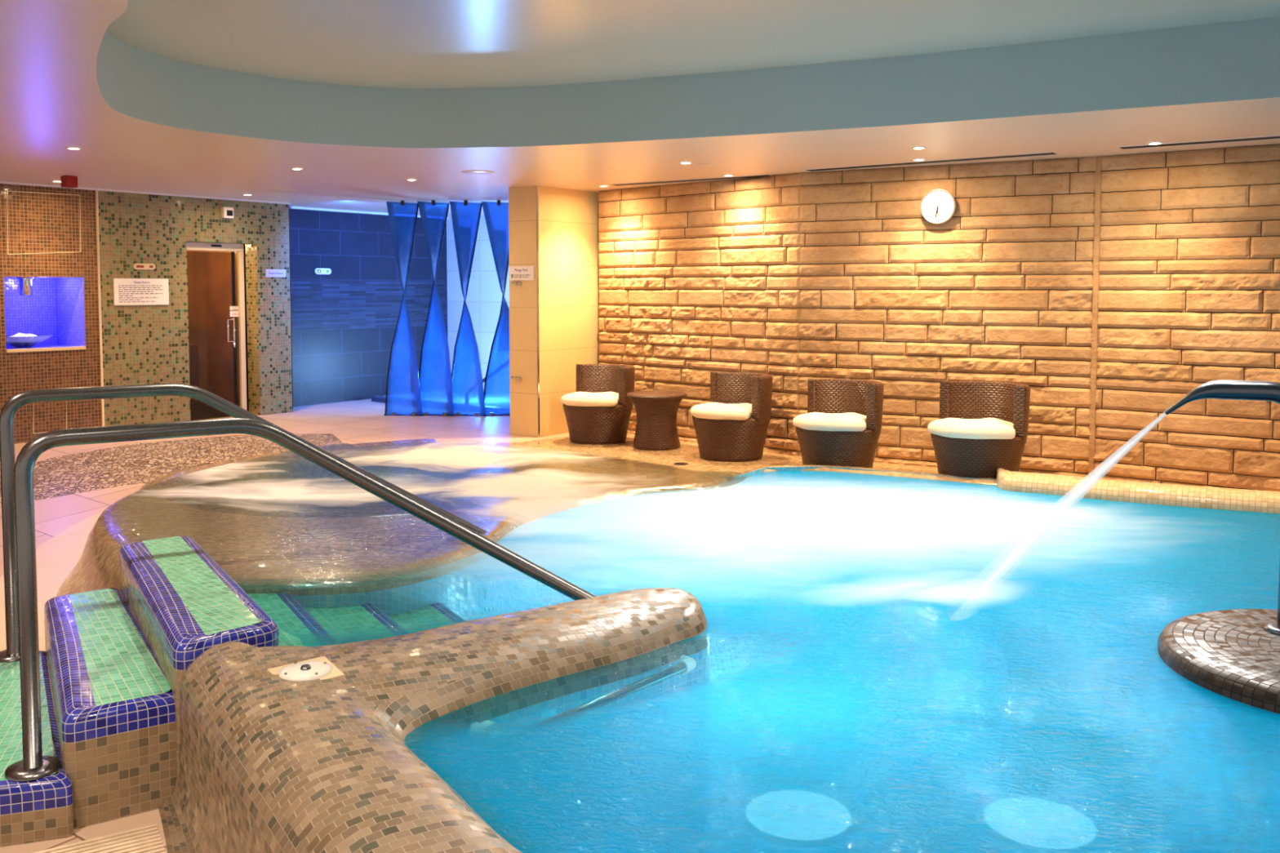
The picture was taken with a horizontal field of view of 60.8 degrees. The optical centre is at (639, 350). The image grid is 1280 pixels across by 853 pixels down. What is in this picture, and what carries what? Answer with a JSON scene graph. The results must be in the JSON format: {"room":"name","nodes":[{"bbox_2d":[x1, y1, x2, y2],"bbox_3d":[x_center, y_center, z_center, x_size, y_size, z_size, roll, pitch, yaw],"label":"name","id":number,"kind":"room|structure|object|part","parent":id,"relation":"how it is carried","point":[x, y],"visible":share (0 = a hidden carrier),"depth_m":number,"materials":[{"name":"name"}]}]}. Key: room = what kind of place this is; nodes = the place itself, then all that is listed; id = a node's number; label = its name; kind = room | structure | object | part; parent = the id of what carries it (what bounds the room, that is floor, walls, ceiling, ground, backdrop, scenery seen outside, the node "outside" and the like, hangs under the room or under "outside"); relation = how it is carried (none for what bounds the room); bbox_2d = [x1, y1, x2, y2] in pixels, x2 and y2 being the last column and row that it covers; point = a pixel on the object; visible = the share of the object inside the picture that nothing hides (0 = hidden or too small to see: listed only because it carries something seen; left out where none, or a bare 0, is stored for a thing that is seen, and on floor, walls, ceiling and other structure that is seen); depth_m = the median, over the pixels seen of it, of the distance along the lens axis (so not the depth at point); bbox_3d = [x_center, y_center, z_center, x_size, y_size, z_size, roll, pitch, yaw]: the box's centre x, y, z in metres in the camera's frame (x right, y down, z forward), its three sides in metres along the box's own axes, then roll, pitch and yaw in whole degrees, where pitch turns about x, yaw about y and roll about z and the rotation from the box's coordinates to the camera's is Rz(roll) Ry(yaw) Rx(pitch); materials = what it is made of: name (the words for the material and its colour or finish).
{"room":"indoor spa pool","nodes":[
{"label":"indoor spa pool","id":0,"kind":"room"},
{"bbox_2d":[0,183,292,444],"bbox_3d":[-7.619,0.070,8.087,0.300,3.030,11.633,2,4,36],"label":"wall","id":1,"kind":"structure","parent":0,"point":[142,344],"depth_m":11.12,"materials":[{"name":"tile"}]},
{"bbox_2d":[5,191,80,434],"bbox_3d":[-5.680,-0.361,10.455,0.006,2.303,0.690,2,4,36],"label":"trim","id":2,"kind":"structure","parent":1,"relation":"attached to","point":[6,191],"depth_m":10.39,"materials":[{"name":"beige plastic"}]},
{"bbox_2d":[4,276,85,349],"bbox_3d":[-5.916,-0.373,10.608,0.560,0.679,0.736,2,4,36],"label":"wall niche","id":3,"kind":"object","parent":1,"relation":"attached to","point":[55,305],"visible":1,"depth_m":10.89,"materials":[{"name":"tile"}]},
{"bbox_2d":[16,277,33,295],"bbox_3d":[-5.904,-0.618,10.476,0.144,0.175,0.144,0,3,0],"label":"ice dispenser","id":4,"kind":"object","parent":3,"relation":"attached to","point":[24,283],"visible":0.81,"depth_m":10.43,"materials":[{"name":"silver metal"}]},
{"bbox_2d":[5,334,53,347],"bbox_3d":[-5.976,-0.090,10.559,0.525,0.112,0.525,0,3,0],"label":"bowl","id":5,"kind":"object","parent":3,"relation":"in","point":[15,341],"visible":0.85,"depth_m":10.46,"materials":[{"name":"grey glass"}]},
{"bbox_2d":[8,333,37,345],"bbox_3d":[-5.976,-0.116,10.558,0.310,0.119,0.310,0,3,0],"label":"crushed ice","id":6,"kind":"object","parent":5,"relation":"in","point":[17,334],"visible":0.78,"depth_m":10.51,"materials":[{"name":"white ice"}]},
{"bbox_2d":[6,346,85,352],"bbox_3d":[-5.707,-0.013,10.475,0.060,0.030,0.736,2,4,36],"label":"trim","id":7,"kind":"structure","parent":1,"relation":"attached to","point":[72,348],"depth_m":10.44,"materials":[{"name":"beige plastic"}]},
{"bbox_2d":[95,190,104,426],"bbox_3d":[-5.378,-0.241,10.870,0.024,2.730,0.024,0,3,0],"label":"trim","id":8,"kind":"structure","parent":1,"relation":"attached to","point":[96,191],"depth_m":10.85,"materials":[{"name":"beige plastic"}]},
{"bbox_2d":[113,278,168,305],"bbox_3d":[-5.116,-0.605,11.199,0.009,0.272,0.584,2,4,36],"label":"notice sign","id":9,"kind":"object","parent":1,"relation":"attached to","point":[127,291],"visible":1,"depth_m":11.19,"materials":[{"name":"white"}]},
{"bbox_2d":[118,287,163,302],"bbox_3d":[-5.117,-0.586,11.192,0.002,0.170,0.475,2,4,36],"label":"print","id":10,"kind":"object","parent":9,"relation":"attached to","point":[118,287],"depth_m":11.15},
{"bbox_2d":[133,263,155,269],"bbox_3d":[-5.096,-0.866,11.215,0.011,0.060,0.235,2,4,36],"label":"oval plaque","id":11,"kind":"object","parent":1,"relation":"attached to","point":[136,266],"visible":1,"depth_m":11.21,"materials":[{"name":"beige plastic"}]},
{"bbox_2d":[0,181,290,204],"bbox_3d":[-5.860,-1.557,10.122,0.025,0.016,6.142,2,4,36],"label":"trim","id":12,"kind":"structure","parent":1,"relation":"attached to","point":[1,182],"depth_m":11.16,"materials":[{"name":"white"}]},
{"bbox_2d":[186,241,246,420],"bbox_3d":[-4.699,-0.215,12.014,0.105,1.946,0.748,2,4,36],"label":"door","id":13,"kind":"structure","parent":1,"relation":"in","point":[215,280],"depth_m":12.04,"materials":[{"name":"brown wood"}]},
{"bbox_3d":[-4.568,-0.224,12.164,0.019,0.265,0.079,3,5,44],"label":"handle","id":14,"kind":"part","parent":13,"relation":"part of","materials":[{"name":"silver metal"}]},
{"bbox_3d":[-4.540,-0.206,12.193,0.024,0.334,0.023,0,3,0],"label":"handle","id":15,"kind":"part","parent":13,"relation":"part of","materials":[{"name":"silver metal"}]},
{"bbox_2d":[221,206,233,218],"bbox_3d":[-4.510,-1.511,11.931,0.070,0.120,0.120,2,4,36],"label":"lamp","id":16,"kind":"object","parent":1,"relation":"attached to","point":[226,212],"visible":1,"depth_m":11.90,"materials":[{"name":"white plastic"}]},
{"bbox_2d":[265,269,285,277],"bbox_3d":[-4.168,-0.887,12.479,0.009,0.090,0.263,2,4,36],"label":"room sign","id":17,"kind":"object","parent":1,"relation":"attached to","point":[268,273],"visible":1,"depth_m":12.47,"materials":[{"name":"white plastic"}]},
{"bbox_2d":[186,215,293,409],"bbox_3d":[-5.542,-0.431,12.692,1.980,2.300,2.057,2,4,36],"label":"wall","id":18,"kind":"structure","parent":0,"point":[289,215],"depth_m":12.96,"materials":[{"name":"tile"}]},
{"bbox_2d":[231,208,447,411],"bbox_3d":[-3.704,-0.419,13.951,0.001,2.730,3.388,2,4,36],"label":"wall","id":19,"kind":"structure","parent":0,"point":[344,320],"depth_m":13.99,"materials":[{"name":"tile"}]},
{"bbox_2d":[314,267,331,274],"bbox_3d":[-3.937,-0.989,13.562,0.040,0.075,0.240,2,4,36],"label":"plate","id":20,"kind":"object","parent":19,"relation":"attached to","point":[317,271],"visible":1,"depth_m":13.56,"materials":[{"name":"white paint"}]},
{"bbox_2d":[288,206,448,219],"bbox_3d":[-3.452,-1.787,14.184,0.040,0.024,2.588,2,4,36],"label":"trim","id":21,"kind":"structure","parent":19,"relation":"attached to","point":[291,207],"depth_m":13.94,"materials":[{"name":"white"}]},
{"bbox_2d":[0,399,937,852],"bbox_3d":[0.200,1.215,8.033,19.400,0.450,20.900,0,3,0],"label":"floor","id":22,"kind":"structure","parent":0,"point":[73,485],"depth_m":9.59,"materials":[{"name":"tile"}]},
{"bbox_2d":[34,823,166,852],"bbox_3d":[-2.154,1.704,3.427,1.200,0.028,0.250,-2,4,-31],"label":"drain grate","id":23,"kind":"object","parent":22,"relation":"on","point":[146,839],"visible":1,"depth_m":3.70,"materials":[{"name":"beige"}]},
{"bbox_2d":[0,536,279,847],"bbox_3d":[-2.357,1.355,4.648,1.200,0.660,1.908,-2,4,-32],"label":"entry steps","id":24,"kind":"structure","parent":22,"relation":"on","point":[113,663],"depth_m":4.11,"materials":[{"name":"tile"}]},
{"bbox_2d":[0,383,495,662],"bbox_3d":[-1.830,0.758,5.571,2.584,1.225,0.176,-2,4,-30],"label":"pool handrail","id":25,"kind":"object","parent":24,"relation":"on","point":[7,461],"visible":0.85,"depth_m":4.98,"materials":[{"name":"silver metal"}]},
{"bbox_2d":[4,417,595,781],"bbox_3d":[-1.128,0.842,4.382,2.501,1.195,0.175,-2,4,-30],"label":"pool handrail","id":26,"kind":"object","parent":24,"relation":"on","point":[33,766],"visible":0.98,"depth_m":3.87,"materials":[{"name":"silver metal"}]},
{"bbox_2d":[383,200,423,416],"bbox_3d":[-2.685,-0.472,12.318,0.450,2.465,0.360,0,3,0],"label":"glass screen","id":27,"kind":"object","parent":22,"relation":"on","point":[406,349],"visible":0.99,"depth_m":12.31,"materials":[{"name":"blue glass"}]},
{"bbox_2d":[417,200,453,416],"bbox_3d":[-2.325,-0.474,12.319,0.441,2.462,0.361,0,3,0],"label":"glass screen","id":28,"kind":"object","parent":22,"relation":"on","point":[437,333],"visible":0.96,"depth_m":12.30,"materials":[{"name":"blue glass"}]},
{"bbox_2d":[371,395,510,414],"bbox_3d":[-2.250,0.662,13.149,3.016,0.065,0.342,2,4,34],"label":"kerb","id":29,"kind":"object","parent":22,"relation":"on","point":[430,404],"visible":0.7,"depth_m":13.10,"materials":[{"name":"blue tile"}]},
{"bbox_2d":[385,388,510,407],"bbox_3d":[-1.790,0.602,13.788,3.243,0.001,2.678,0,3,0],"label":"pool water","id":30,"kind":"object","parent":29,"relation":"in","point":[491,398],"visible":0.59,"depth_m":13.94,"materials":[{"name":"blue liquid"}]},
{"bbox_2d":[449,200,486,416],"bbox_3d":[-1.964,-0.473,12.319,0.446,2.464,0.361,0,3,0],"label":"glass screen","id":31,"kind":"object","parent":22,"relation":"on","point":[469,353],"visible":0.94,"depth_m":12.30,"materials":[{"name":"blue glass"}]},
{"bbox_2d":[465,360,509,404],"bbox_3d":[-1.699,0.364,12.970,0.809,0.834,0.052,1,3,11],"label":"handrail","id":32,"kind":"object","parent":22,"relation":"on","point":[504,365],"visible":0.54,"depth_m":12.97,"materials":[{"name":"silver metal"}]},
{"bbox_2d":[481,200,510,415],"bbox_3d":[-1.572,-0.475,12.318,0.469,2.460,0.360,0,3,0],"label":"glass screen","id":33,"kind":"object","parent":22,"relation":"on","point":[497,237],"visible":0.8,"depth_m":12.31,"materials":[{"name":"blue glass"}]},
{"bbox_2d":[560,364,635,444],"bbox_3d":[-0.398,0.499,10.311,0.702,0.717,0.615,0,3,-7],"label":"wicker chair","id":34,"kind":"object","parent":22,"relation":"on","point":[599,411],"visible":0.98,"depth_m":10.13,"materials":[{"name":"wicker"}]},
{"bbox_3d":[-0.585,0.310,10.507,0.031,0.363,0.076,-3,4,-42],"label":"post","id":35,"kind":"part","parent":34,"relation":"part of","materials":[{"name":"wicker"}]},
{"bbox_2d":[560,391,618,406],"bbox_3d":[-0.435,0.450,10.267,0.618,0.106,0.542,0,3,-7],"label":"cushion","id":36,"kind":"object","parent":34,"relation":"on","point":[577,398],"depth_m":10.07,"materials":[{"name":"fabric"}]},
{"bbox_3d":[-0.275,0.340,10.434,0.646,0.408,0.306,3,4,41],"label":"backrest","id":37,"kind":"part","parent":34,"relation":"part of","materials":[{"name":"wicker"}]},
{"bbox_3d":[-0.164,0.332,10.135,0.076,0.363,0.031,2,4,35],"label":"post","id":38,"kind":"part","parent":34,"relation":"part of","materials":[{"name":"wicker"}]},
{"bbox_2d":[626,390,686,450],"bbox_3d":[0.151,0.631,9.929,0.548,0.496,0.548,0,3,0],"label":"table","id":39,"kind":"object","parent":22,"relation":"on","point":[656,429],"visible":1,"depth_m":9.76,"materials":[{"name":"brown wicker"}]},
{"bbox_2d":[674,462,688,464],"bbox_3d":[0.339,0.929,8.983,0.120,0.003,0.120,0,3,0],"label":"drain","id":40,"kind":"object","parent":22,"relation":"on","point":[678,463],"visible":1,"depth_m":8.98,"materials":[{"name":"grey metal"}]},
{"bbox_2d":[689,371,773,462],"bbox_3d":[0.776,0.557,9.303,0.702,0.717,0.615,0,3,7],"label":"wicker chair","id":41,"kind":"object","parent":22,"relation":"on","point":[732,427],"visible":1,"depth_m":9.11,"materials":[{"name":"wicker"}]},
{"bbox_3d":[0.644,0.366,9.538,0.031,0.363,0.076,-2,4,-28],"label":"post","id":42,"kind":"part","parent":41,"relation":"part of","materials":[{"name":"wicker"}]},
{"bbox_2d":[689,402,751,420],"bbox_3d":[0.730,0.507,9.269,0.618,0.106,0.542,0,3,7],"label":"cushion","id":43,"kind":"object","parent":41,"relation":"on","point":[709,411],"depth_m":9.08,"materials":[{"name":"fabric"}]},
{"bbox_3d":[0.927,0.400,9.393,0.306,0.408,0.646,-2,4,-35],"label":"backrest","id":44,"kind":"part","parent":41,"relation":"part of","materials":[{"name":"wicker"}]},
{"bbox_3d":[0.964,0.393,9.076,0.031,0.363,0.076,-3,4,-41],"label":"post","id":45,"kind":"part","parent":41,"relation":"part of","materials":[{"name":"wicker"}]},
{"bbox_2d":[792,378,884,467],"bbox_3d":[1.557,0.599,8.579,0.702,0.717,0.615,0,3,-3],"label":"wicker chair","id":46,"kind":"object","parent":22,"relation":"on","point":[842,424],"visible":0.94,"depth_m":8.40,"materials":[{"name":"wicker"}]},
{"bbox_3d":[1.386,0.409,8.788,0.031,0.363,0.076,-3,4,-38],"label":"post","id":47,"kind":"part","parent":46,"relation":"part of","materials":[{"name":"wicker"}]},
{"bbox_2d":[792,412,866,431],"bbox_3d":[1.517,0.549,8.538,0.618,0.106,0.542,0,3,-3],"label":"cushion","id":48,"kind":"object","parent":46,"relation":"on","point":[810,421],"depth_m":8.36,"materials":[{"name":"fabric"}]},
{"bbox_3d":[1.690,0.440,8.693,0.306,0.408,0.646,-3,5,-44],"label":"backrest","id":49,"kind":"part","parent":46,"relation":"part of","materials":[{"name":"wicker"}]},
{"bbox_3d":[1.780,0.432,8.387,0.076,0.363,0.031,3,4,39],"label":"post","id":50,"kind":"part","parent":46,"relation":"part of","materials":[{"name":"wicker"}]},
{"bbox_2d":[731,464,996,485],"bbox_3d":[1.643,1.115,8.105,1.929,0.440,0.705,0,3,5],"label":"ledge","id":51,"kind":"object","parent":22,"relation":"on","point":[895,473],"visible":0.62,"depth_m":8.09,"materials":[{"name":"tile"}]},
{"bbox_2d":[927,380,1030,478],"bbox_3d":[2.499,0.614,8.056,0.730,0.746,0.640,0,3,-6],"label":"wicker chair","id":52,"kind":"object","parent":22,"relation":"on","point":[981,428],"visible":0.93,"depth_m":7.89,"materials":[{"name":"wicker"}]},
{"bbox_3d":[2.309,0.418,8.264,0.032,0.378,0.079,-3,4,-41],"label":"post","id":53,"kind":"part","parent":52,"relation":"part of","materials":[{"name":"wicker"}]},
{"bbox_2d":[927,417,1015,439],"bbox_3d":[2.459,0.563,8.011,0.643,0.110,0.564,0,3,-6],"label":"cushion","id":54,"kind":"object","parent":52,"relation":"on","point":[943,428],"depth_m":7.83,"materials":[{"name":"fabric"}]},
{"bbox_3d":[2.630,0.449,8.181,0.672,0.424,0.318,3,4,43],"label":"backrest","id":55,"kind":"part","parent":52,"relation":"part of","materials":[{"name":"wicker"}]},
{"bbox_3d":[2.739,0.441,7.868,0.079,0.378,0.032,2,4,37],"label":"post","id":56,"kind":"part","parent":52,"relation":"part of","materials":[{"name":"wicker"}]},
{"bbox_2d":[996,467,1279,514],"bbox_3d":[4.242,1.155,6.804,3.954,0.510,0.486,2,4,27],"label":"kerb","id":57,"kind":"object","parent":22,"relation":"on","point":[1160,494],"visible":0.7,"depth_m":7.07,"materials":[{"name":"tile"}]},
{"bbox_2d":[446,214,510,393],"bbox_3d":[-1.387,-0.445,14.412,3.200,2.730,0.001,2,4,34],"label":"wall","id":58,"kind":"structure","parent":0,"point":[484,295],"depth_m":14.95,"materials":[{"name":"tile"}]},
{"bbox_2d":[508,185,599,437],"bbox_3d":[-0.809,-0.378,11.076,0.384,2.480,1.111,2,4,36],"label":"wall","id":59,"kind":"structure","parent":0,"point":[569,239],"depth_m":10.72,"materials":[{"name":"stone"}]},
{"bbox_2d":[511,376,521,379],"bbox_3d":[-1.216,0.265,10.685,0.100,0.030,0.066,2,4,37],"label":"robe hook","id":60,"kind":"object","parent":59,"relation":"attached to","point":[514,377],"visible":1,"depth_m":10.68,"materials":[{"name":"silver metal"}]},
{"bbox_2d":[511,280,521,284],"bbox_3d":[-1.209,-0.663,10.627,0.100,0.030,0.066,2,4,37],"label":"robe hook","id":61,"kind":"object","parent":59,"relation":"attached to","point":[514,282],"visible":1,"depth_m":10.62,"materials":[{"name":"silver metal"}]},
{"bbox_2d":[508,266,533,280],"bbox_3d":[-1.154,-0.754,10.614,0.330,0.139,0.009,2,4,37],"label":"sign","id":62,"kind":"object","parent":59,"relation":"attached to","point":[515,273],"visible":1,"depth_m":10.61,"materials":[{"name":"white plastic"}]},
{"bbox_2d":[536,185,539,437],"bbox_3d":[-0.982,-0.371,10.510,0.014,2.430,0.014,-2,4,-34],"label":"trim","id":63,"kind":"structure","parent":59,"relation":"attached to","point":[537,186],"depth_m":10.51,"materials":[{"name":"silver metal"}]},
{"bbox_2d":[0,0,1279,217],"bbox_3d":[0.250,-1.439,7.930,19.500,0.001,21.000,0,3,0],"label":"ceiling","id":64,"kind":"structure","parent":0,"point":[51,100],"depth_m":7.62,"materials":[{"name":"beige paint"}]},
{"bbox_2d":[60,175,77,187],"bbox_3d":[-5.012,-1.483,9.576,0.100,0.102,0.105,2,4,36],"label":"fire alarm","id":65,"kind":"object","parent":64,"relation":"attached to","point":[67,181],"visible":1,"depth_m":9.54,"materials":[{"name":"red plastic"}]},
{"bbox_2d":[65,146,81,149],"bbox_3d":[-3.965,-1.418,7.632,0.104,0.010,0.104,0,3,0],"label":"recessed light","id":66,"kind":"object","parent":64,"relation":"in","point":[68,148],"visible":1,"depth_m":7.60,"materials":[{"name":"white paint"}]},
{"bbox_2d":[267,188,296,191],"bbox_3d":[-3.572,-1.605,10.881,0.280,0.007,0.280,0,3,0],"label":"ceiling disc","id":67,"kind":"object","parent":64,"relation":"attached to","point":[271,189],"visible":1,"depth_m":10.82,"materials":[{"name":"beige paint"}]},
{"bbox_2d":[290,167,303,169],"bbox_3d":[-2.812,-1.493,8.942,0.104,0.010,0.104,0,3,0],"label":"recessed light","id":68,"kind":"object","parent":64,"relation":"in","point":[293,168],"visible":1,"depth_m":8.91,"materials":[{"name":"white paint"}]},
{"bbox_2d":[461,169,494,173],"bbox_3d":[-1.369,-1.508,9.216,0.280,0.007,0.280,0,3,0],"label":"ceiling disc","id":69,"kind":"object","parent":64,"relation":"attached to","point":[470,171],"visible":1,"depth_m":9.15,"materials":[{"name":"beige paint"}]},
{"bbox_2d":[679,161,692,164],"bbox_3d":[0.358,-1.469,8.520,0.104,0.010,0.104,0,3,0],"label":"recessed light","id":70,"kind":"object","parent":64,"relation":"in","point":[682,162],"visible":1,"depth_m":8.49,"materials":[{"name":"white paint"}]},
{"bbox_2d":[610,174,769,186],"bbox_3d":[0.436,-1.554,9.953,1.672,0.004,0.168,2,4,33],"label":"air slot","id":71,"kind":"object","parent":64,"relation":"attached to","point":[753,175],"visible":1,"depth_m":9.96,"materials":[{"name":"black metal"}]},
{"bbox_2d":[693,164,711,166],"bbox_3d":[0.497,-1.478,8.684,0.140,0.007,0.140,0,3,0],"label":"ceiling disc","id":72,"kind":"object","parent":64,"relation":"attached to","point":[695,165],"visible":1,"depth_m":8.66,"materials":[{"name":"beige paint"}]},
{"bbox_2d":[722,173,734,176],"bbox_3d":[0.769,-1.524,9.473,0.104,0.010,0.104,0,3,0],"label":"recessed light","id":73,"kind":"object","parent":64,"relation":"in","point":[727,175],"visible":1,"depth_m":9.45,"materials":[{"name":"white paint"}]},
{"bbox_2d":[911,146,926,149],"bbox_3d":[1.947,-1.416,7.611,0.104,0.010,0.104,0,3,0],"label":"recessed light","id":74,"kind":"object","parent":64,"relation":"in","point":[915,147],"visible":1,"depth_m":7.59,"materials":[{"name":"white paint"}]},
{"bbox_2d":[911,158,925,160],"bbox_3d":[2.126,-1.457,8.311,0.104,0.010,0.104,0,3,0],"label":"recessed light","id":75,"kind":"object","parent":64,"relation":"in","point":[913,159],"visible":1,"depth_m":8.28,"materials":[{"name":"white paint"}]},
{"bbox_2d":[804,151,1057,171],"bbox_3d":[2.210,-1.472,8.525,2.003,0.004,0.168,2,4,36],"label":"air slot","id":76,"kind":"object","parent":64,"relation":"attached to","point":[1046,153],"visible":1,"depth_m":8.45,"materials":[{"name":"black metal"}]},
{"bbox_2d":[1146,141,1163,144],"bbox_3d":[3.478,-1.402,7.362,0.104,0.010,0.104,0,3,0],"label":"recessed light","id":77,"kind":"object","parent":64,"relation":"in","point":[1154,142],"visible":1,"depth_m":7.34,"materials":[{"name":"white paint"}]},
{"bbox_2d":[1119,135,1279,149],"bbox_3d":[3.905,-1.399,7.266,1.315,0.004,0.168,2,4,35],"label":"air slot","id":78,"kind":"object","parent":64,"relation":"attached to","point":[1271,137],"visible":1,"depth_m":7.35,"materials":[{"name":"black metal"}]},
{"bbox_2d":[106,0,1279,88],"bbox_3d":[1.041,-1.615,3.863,7.917,0.001,7.534,0,3,0],"label":"ceiling","id":79,"kind":"structure","parent":0,"point":[411,44],"depth_m":5.88,"materials":[{"name":"beige paint"}]},
{"bbox_2d":[96,16,1279,147],"bbox_3d":[0.496,-1.426,3.712,8.717,0.460,6.034,2,4,29],"label":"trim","id":80,"kind":"structure","parent":79,"relation":"attached to","point":[1233,60],"depth_m":6.76,"materials":[{"name":"grey paint"}]},
{"bbox_2d":[598,172,801,456],"bbox_3d":[0.462,-0.254,10.227,2.526,2.630,0.054,3,5,45],"label":"wall","id":81,"kind":"structure","parent":0,"point":[697,279],"depth_m":10.10,"materials":[{"name":"stone"}]},
{"bbox_2d":[709,634,786,682],"bbox_3d":[2.500,2.269,4.939,13.000,0.001,8.800,0,3,0],"label":"floor","id":82,"kind":"structure","parent":0,"point":[742,652],"depth_m":7.62,"materials":[{"name":"tile"}]},
{"bbox_2d":[247,593,466,646],"bbox_3d":[-1.339,1.708,5.130,1.040,1.100,1.918,-2,4,-30],"label":"steps","id":83,"kind":"structure","parent":82,"relation":"on","point":[293,621],"depth_m":5.00,"materials":[{"name":"tile"}]},
{"bbox_2d":[56,439,733,651],"bbox_3d":[-1.938,1.526,7.669,3.996,1.210,4.644,2,4,36],"label":"hot tub","id":84,"kind":"object","parent":82,"relation":"on","point":[320,553],"visible":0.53,"depth_m":6.33,"materials":[{"name":"tile"}]},
{"bbox_2d":[155,444,631,526],"bbox_3d":[-1.805,0.948,7.502,3.775,0.045,4.146,2,4,36],"label":"water","id":85,"kind":"object","parent":84,"relation":"in","point":[536,494],"visible":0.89,"depth_m":7.47,"materials":[{"name":"white liquid"}]},
{"bbox_2d":[158,587,709,852],"bbox_3d":[-0.249,1.743,3.339,2.127,1.275,3.418,-2,4,-27],"label":"wall","id":86,"kind":"structure","parent":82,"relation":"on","point":[269,763],"depth_m":3.60,"materials":[{"name":"tile"}]},
{"bbox_2d":[266,656,344,681],"bbox_3d":[-1.129,1.083,3.684,0.200,0.039,0.200,-2,4,-35],"label":"lid","id":87,"kind":"object","parent":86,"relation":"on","point":[319,668],"visible":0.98,"depth_m":3.67,"materials":[{"name":"beige plastic"}]},
{"bbox_3d":[-1.129,1.081,3.684,0.176,0.014,0.176,0,3,0],"label":"lid","id":88,"kind":"part","parent":87,"relation":"part of","materials":[{"name":"beige plastic"}]},
{"bbox_3d":[-1.129,1.069,3.683,0.036,0.010,0.036,0,3,0],"label":"knob","id":89,"kind":"part","parent":87,"relation":"part of","materials":[{"name":"silver metal"}]},
{"bbox_2d":[471,655,696,726],"bbox_3d":[-0.166,1.241,3.928,0.176,0.090,1.060,3,4,41],"label":"rail","id":90,"kind":"object","parent":86,"relation":"attached to","point":[686,664],"visible":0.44,"depth_m":3.96,"materials":[{"name":"silver metal"}]},
{"bbox_3d":[-0.119,1.243,3.888,0.034,0.034,0.910,3,4,41],"label":"rail","id":91,"kind":"part","parent":90,"relation":"part of","materials":[{"name":"silver metal"}]},
{"bbox_2d":[714,466,996,638],"bbox_3d":[3.501,1.710,4.487,6.084,1.210,7.761,0,3,0],"label":"basin","id":92,"kind":"object","parent":82,"relation":"on","point":[777,468],"visible":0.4,"depth_m":8.18,"materials":[{"name":"tile"}]},
{"bbox_2d":[297,471,1279,852],"bbox_3d":[1.652,1.136,4.453,9.782,0.001,7.761,0,3,0],"label":"pool water","id":93,"kind":"object","parent":92,"relation":"in","point":[940,682],"visible":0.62,"depth_m":3.68,"materials":[{"name":"blue liquid"}]},
{"bbox_2d":[1157,608,1279,714],"bbox_3d":[2.530,1.718,3.986,1.180,1.250,1.180,0,3,0],"label":"island","id":94,"kind":"object","parent":82,"relation":"on","point":[1227,653],"visible":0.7,"depth_m":3.96,"materials":[{"name":"tile"}]},
{"bbox_2d":[1164,380,1279,635],"bbox_3d":[2.348,0.595,4.276,0.533,0.959,0.175,2,4,32],"label":"cannon","id":95,"kind":"object","parent":94,"relation":"on","point":[1253,390],"visible":1,"depth_m":4.21,"materials":[{"name":"grey metal"}]},
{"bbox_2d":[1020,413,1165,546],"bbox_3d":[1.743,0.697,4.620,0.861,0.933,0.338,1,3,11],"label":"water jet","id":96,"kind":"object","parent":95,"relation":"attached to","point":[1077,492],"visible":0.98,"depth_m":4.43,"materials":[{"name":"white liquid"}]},
{"bbox_3d":[2.325,0.205,4.266,0.482,0.179,0.170,2,4,32],"label":"spout","id":97,"kind":"part","parent":95,"relation":"part of","materials":[{"name":"grey metal"}]},
{"bbox_3d":[2.500,0.650,4.184,0.072,0.860,0.072,0,3,0],"label":"post","id":98,"kind":"part","parent":95,"relation":"part of","materials":[{"name":"grey metal"}]},
{"bbox_2d":[797,156,1096,477],"bbox_3d":[2.394,-0.170,8.768,2.390,2.630,0.046,2,4,29],"label":"wall","id":99,"kind":"structure","parent":0,"point":[1002,289],"depth_m":8.69,"materials":[{"name":"stone"}]},
{"bbox_2d":[920,188,955,223],"bbox_3d":[2.371,-1.149,8.673,0.279,0.279,0.045,2,4,29],"label":"wall clock","id":100,"kind":"object","parent":99,"relation":"attached to","point":[937,206],"visible":1,"depth_m":8.66,"materials":[{"name":"white plastic"}]},
{"bbox_2d":[1088,155,1102,477],"bbox_3d":[3.419,-0.137,8.199,0.044,2.630,0.034,2,4,30],"label":"trim","id":101,"kind":"structure","parent":99,"relation":"attached to","point":[1098,164],"depth_m":8.18,"materials":[{"name":"stone"}]},
{"bbox_2d":[1093,143,1279,491],"bbox_3d":[5.816,-0.032,6.382,6.020,2.630,0.047,2,4,37],"label":"wall","id":102,"kind":"structure","parent":0,"point":[1188,295],"depth_m":7.81,"materials":[{"name":"stone"}]}
]}

